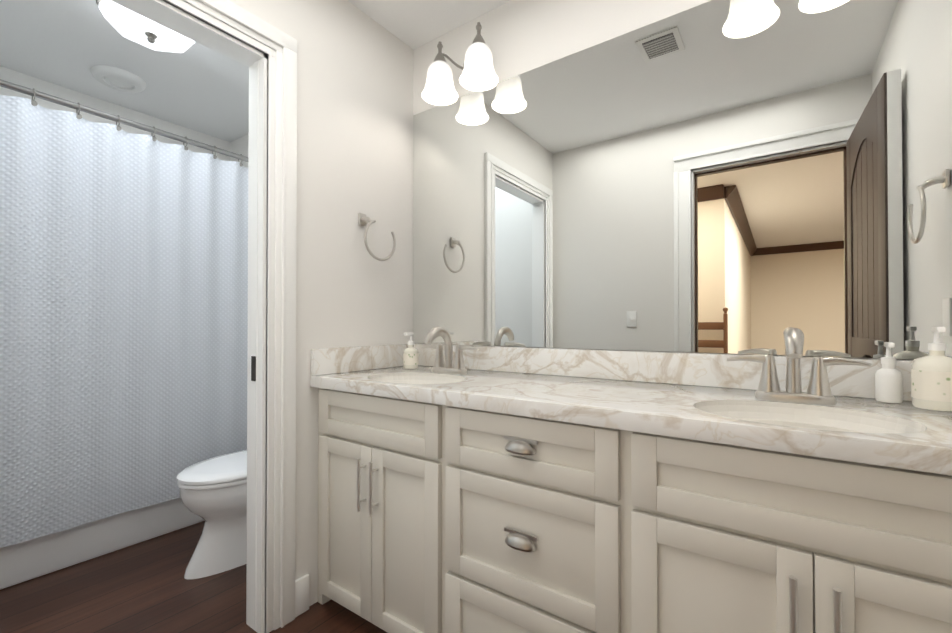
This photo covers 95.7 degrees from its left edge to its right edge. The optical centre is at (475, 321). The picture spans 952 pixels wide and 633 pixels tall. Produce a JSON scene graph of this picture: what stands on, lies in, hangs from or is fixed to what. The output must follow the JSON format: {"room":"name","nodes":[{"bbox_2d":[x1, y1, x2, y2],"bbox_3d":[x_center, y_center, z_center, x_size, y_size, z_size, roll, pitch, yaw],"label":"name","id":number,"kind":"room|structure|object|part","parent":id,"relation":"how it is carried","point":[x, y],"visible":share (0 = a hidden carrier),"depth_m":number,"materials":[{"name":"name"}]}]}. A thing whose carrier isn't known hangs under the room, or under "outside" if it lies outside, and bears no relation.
{"room":"bathroom","nodes":[
{"label":"bathroom","id":0,"kind":"room"},
{"bbox_2d":[0,66,230,160],"bbox_3d":[-2.398,-0.125,2.647,0.120,2.500,1.640,0,-1,35],"label":"wall","id":1,"kind":"structure","parent":0,"point":[25,80],"depth_m":2.68,"materials":[{"name":"white paint"}]},
{"bbox_2d":[0,79,247,547],"bbox_3d":[-1.688,-0.040,2.142,0.060,1.940,1.634,0,-1,35],"label":"shower curtain","id":2,"kind":"object","parent":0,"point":[123,314],"visible":0.77,"depth_m":2.05,"materials":[{"name":"white fabric"}]},
{"bbox_3d":[-1.688,-0.980,2.150,0.027,0.028,1.634,0,-1,35],"label":"rail rod","id":3,"kind":"part","parent":2,"relation":"part of","materials":[{"name":"silver metal"}]},
{"bbox_2d":[0,521,387,632],"bbox_3d":[-1.303,1.114,-1.988,7.300,0.060,8.190,0,-1,35],"label":"floor","id":4,"kind":"structure","parent":0,"point":[146,586],"depth_m":1.73,"materials":[{"name":"brown wood"}]},
{"bbox_2d":[0,497,204,589],"bbox_3d":[-2.032,0.923,2.377,0.772,0.400,1.634,0,-1,35],"label":"bathtub","id":5,"kind":"object","parent":4,"relation":"on","point":[32,558],"visible":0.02,"depth_m":2.02,"materials":[{"name":"white ceramic"}]},
{"bbox_2d":[177,450,246,578],"bbox_3d":[-1.050,0.728,2.188,0.430,0.785,0.804,0,-1,35],"label":"toilet","id":6,"kind":"object","parent":4,"relation":"on","point":[213,493],"visible":0.42,"depth_m":1.92,"materials":[{"name":"white ceramic"}]},
{"bbox_3d":[-1.120,0.713,2.089,0.384,0.020,0.557,0,-1,35],"label":"seat","id":7,"kind":"part","parent":6,"relation":"part of","materials":[{"name":"white plastic"}]},
{"bbox_3d":[-1.121,0.685,2.089,0.388,0.032,0.562,0,-1,35],"label":"lid","id":8,"kind":"part","parent":6,"relation":"part of","materials":[{"name":"white ceramic"}]},
{"bbox_2d":[310,383,951,632],"bbox_3d":[0.295,0.683,1.363,1.926,0.860,0.600,0,-1,35],"label":"bathroom vanity","id":9,"kind":"object","parent":4,"relation":"on","point":[475,489],"depth_m":1.03,"materials":[{"name":"white paint"}]},
{"bbox_3d":[-0.486,0.749,1.606,0.304,0.610,0.020,0,-1,35],"label":"door","id":10,"kind":"part","parent":9,"relation":"part of","materials":[{"name":"white paint"}]},
{"bbox_3d":[-0.403,0.570,1.514,0.012,0.180,0.036,0,-1,35],"label":"handle","id":11,"kind":"part","parent":9,"relation":"part of","materials":[{"name":"silver metal"}]},
{"bbox_3d":[-0.351,0.570,1.478,0.012,0.180,0.036,0,-1,35],"label":"handle","id":12,"kind":"part","parent":9,"relation":"part of","materials":[{"name":"silver metal"}]},
{"bbox_3d":[-0.236,0.747,1.428,0.304,0.610,0.020,0,-1,35],"label":"door","id":13,"kind":"part","parent":9,"relation":"part of","materials":[{"name":"white paint"}]},
{"bbox_2d":[504,435,536,454],"bbox_3d":[0.113,0.333,1.156,0.102,0.036,0.026,0,-1,35],"label":"handle","id":14,"kind":"object","parent":9,"relation":"on","point":[513,444],"depth_m":1.15,"materials":[{"name":"silver metal"}]},
{"bbox_3d":[0.126,0.908,1.170,0.525,0.284,0.020,0,-1,35],"label":"drawer","id":15,"kind":"part","parent":9,"relation":"part of","materials":[{"name":"white paint"}]},
{"bbox_2d":[504,527,537,551],"bbox_3d":[0.113,0.586,1.154,0.102,0.036,0.026,0,-1,35],"label":"handle","id":16,"kind":"object","parent":9,"relation":"on","point":[525,539],"depth_m":1.15,"materials":[{"name":"silver metal"}]},
{"bbox_3d":[0.126,0.596,1.173,0.525,0.312,0.020,0,-1,35],"label":"drawer","id":17,"kind":"part","parent":9,"relation":"part of","materials":[{"name":"white paint"}]},
{"bbox_3d":[0.126,0.343,1.175,0.525,0.166,0.020,0,-1,35],"label":"drawer","id":18,"kind":"part","parent":9,"relation":"part of","materials":[{"name":"white paint"}]},
{"bbox_2d":[310,363,951,466],"bbox_3d":[0.301,0.231,1.374,1.926,0.045,0.582,0,-1,35],"label":"countertop","id":19,"kind":"structure","parent":9,"relation":"on","point":[912,434],"depth_m":1.09,"materials":[{"name":"white stone"}]},
{"bbox_2d":[403,333,418,368],"bbox_3d":[-0.300,0.132,1.980,0.069,0.163,0.073,0,-1,35],"label":"soap bottle","id":20,"kind":"object","parent":19,"relation":"on","point":[410,357],"visible":1,"depth_m":1.96,"materials":[{"name":"white plastic"}]},
{"bbox_2d":[402,379,433,382],"bbox_3d":[-0.226,0.287,1.625,0.378,0.088,0.291,0,-1,35],"label":"sink","id":21,"kind":"object","parent":19,"relation":"in","point":[403,380],"depth_m":1.79,"materials":[{"name":"white ceramic"}]},
{"bbox_2d":[418,327,481,374],"bbox_3d":[-0.145,0.116,1.741,0.302,0.191,0.176,0,-1,35],"label":"faucet","id":22,"kind":"object","parent":19,"relation":"on","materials":[{"name":"silver metal"}]},
{"bbox_2d":[726,327,873,406],"bbox_3d":[0.793,0.110,1.076,0.302,0.191,0.176,0,-1,35],"label":"faucet","id":23,"kind":"object","parent":19,"relation":"on","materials":[{"name":"silver metal"}]},
{"bbox_2d":[718,411,885,430],"bbox_3d":[0.712,0.282,0.959,0.378,0.088,0.291,0,-1,35],"label":"sink","id":24,"kind":"object","parent":19,"relation":"in","point":[753,414],"depth_m":1.07,"materials":[{"name":"white ceramic"}]},
{"bbox_2d":[875,342,902,402],"bbox_3d":[1.061,0.129,1.107,0.052,0.153,0.064,0,-1,35],"label":"soap bottle","id":25,"kind":"object","parent":19,"relation":"on","point":[888,382],"visible":0.94,"depth_m":1.10,"materials":[{"name":"white plastic"}]},
{"bbox_2d":[911,327,951,411],"bbox_3d":[1.091,0.108,1.019,0.087,0.193,0.087,0,-1,35],"label":"soap bottle","id":26,"kind":"object","parent":19,"relation":"on","point":[931,380],"visible":1,"depth_m":1.00,"materials":[{"name":"white plastic"}]},
{"bbox_3d":[0.499,0.743,0.906,0.331,0.610,0.020,0,-1,35],"label":"door","id":27,"kind":"part","parent":9,"relation":"part of","materials":[{"name":"white paint"}]},
{"bbox_3d":[0.594,0.564,0.807,0.012,0.180,0.036,0,-1,35],"label":"handle","id":28,"kind":"part","parent":9,"relation":"part of","materials":[{"name":"silver metal"}]},
{"bbox_3d":[0.645,0.563,0.770,0.012,0.180,0.036,0,-1,35],"label":"handle","id":29,"kind":"part","parent":9,"relation":"part of","materials":[{"name":"silver metal"}]},
{"bbox_3d":[0.772,0.741,0.713,0.331,0.610,0.020,0,-1,35],"label":"door","id":30,"kind":"part","parent":9,"relation":"part of","materials":[{"name":"white paint"}]},
{"bbox_2d":[0,0,510,141],"bbox_3d":[-1.303,-1.456,-1.965,7.300,0.080,8.190,0,-1,35],"label":"ceiling","id":31,"kind":"structure","parent":0,"point":[195,86],"depth_m":2.24,"materials":[{"name":"white paint"}]},
{"bbox_2d":[90,65,145,92],"bbox_3d":[-2.016,-1.362,2.435,0.244,0.030,0.244,0,-1,35],"label":"ceiling vent","id":32,"kind":"object","parent":31,"relation":"in","point":[118,79],"visible":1,"depth_m":2.41,"materials":[{"name":"white plastic"}]},
{"bbox_2d":[96,0,194,52],"bbox_3d":[-1.467,-1.320,1.947,0.351,0.122,0.351,0,-1,35],"label":"light","id":33,"kind":"object","parent":31,"relation":"attached to","point":[129,24],"visible":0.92,"depth_m":1.92,"materials":[{"name":"white glass"}]},
{"bbox_2d":[230,0,412,605],"bbox_3d":[-0.789,-0.134,1.596,0.100,2.500,1.490,0,-1,35],"label":"wall","id":34,"kind":"structure","parent":0,"point":[354,111],"depth_m":1.83,"materials":[{"name":"white paint"}]},
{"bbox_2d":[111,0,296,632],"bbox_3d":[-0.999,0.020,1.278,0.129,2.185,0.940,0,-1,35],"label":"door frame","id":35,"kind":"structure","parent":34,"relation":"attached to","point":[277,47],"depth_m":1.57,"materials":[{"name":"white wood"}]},
{"bbox_3d":[-0.808,0.170,1.566,0.028,0.090,0.002,0,-1,35],"label":"far jamb latch","id":36,"kind":"part","parent":35,"relation":"part of","materials":[{"name":"black metal"}]},
{"bbox_2d":[295,574,308,600],"bbox_3d":[-0.632,1.051,1.911,0.018,0.135,0.740,0,-1,35],"label":"baseboard","id":37,"kind":"structure","parent":34,"relation":"attached to","point":[301,594],"depth_m":1.65,"materials":[{"name":"white wood"}]},
{"bbox_2d":[358,213,395,260],"bbox_3d":[-0.447,-0.374,1.934,0.064,0.207,0.184,0,-1,35],"label":"towel ring","id":38,"kind":"object","parent":34,"relation":"attached to","point":[363,219],"visible":1,"depth_m":1.89,"materials":[{"name":"silver metal"}]},
{"bbox_3d":[-0.502,-0.452,1.904,0.010,0.052,0.038,0,-1,35],"label":"plate","id":39,"kind":"part","parent":38,"relation":"part of","materials":[{"name":"silver metal"}]},
{"bbox_3d":[-0.476,-0.445,1.888,0.056,0.036,0.028,0,-1,35],"label":"post","id":40,"kind":"part","parent":38,"relation":"part of","materials":[{"name":"silver metal"}]},
{"bbox_2d":[421,22,497,105],"bbox_3d":[-0.061,-1.122,1.870,0.373,0.244,0.210,0,-1,35],"label":"sconce","id":41,"kind":"object","parent":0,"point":[478,73],"visible":1,"depth_m":1.85,"materials":[{"name":"white glass"}]},
{"bbox_3d":[-0.160,-1.072,1.912,0.163,0.144,0.163,0,-1,35],"label":"lamp shade","id":42,"kind":"part","parent":41,"relation":"part of","materials":[{"name":"white glass"}]},
{"bbox_2d":[433,41,446,62],"bbox_3d":[-0.160,-1.192,1.913,0.060,0.103,0.060,0,-1,35],"label":"socket","id":43,"kind":"object","parent":41,"relation":"attached to","point":[440,56],"depth_m":1.90,"materials":[{"name":"silver metal"}]},
{"bbox_3d":[-0.088,-1.157,1.928,0.106,0.071,0.117,0,-1,35],"label":"arm","id":44,"kind":"part","parent":41,"relation":"part of"},
{"bbox_3d":[0.011,-1.073,1.790,0.163,0.144,0.163,0,-1,35],"label":"lamp shade","id":45,"kind":"part","parent":41,"relation":"part of","materials":[{"name":"white glass"}]},
{"bbox_2d":[472,22,485,43],"bbox_3d":[0.011,-1.193,1.791,0.060,0.103,0.060,0,-1,35],"label":"socket","id":46,"kind":"object","parent":41,"relation":"attached to","point":[478,38],"depth_m":1.78,"materials":[{"name":"silver metal"}]},
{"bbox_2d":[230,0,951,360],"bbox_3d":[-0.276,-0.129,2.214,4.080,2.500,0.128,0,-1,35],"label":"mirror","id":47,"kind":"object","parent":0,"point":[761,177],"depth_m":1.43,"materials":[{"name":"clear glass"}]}
]}

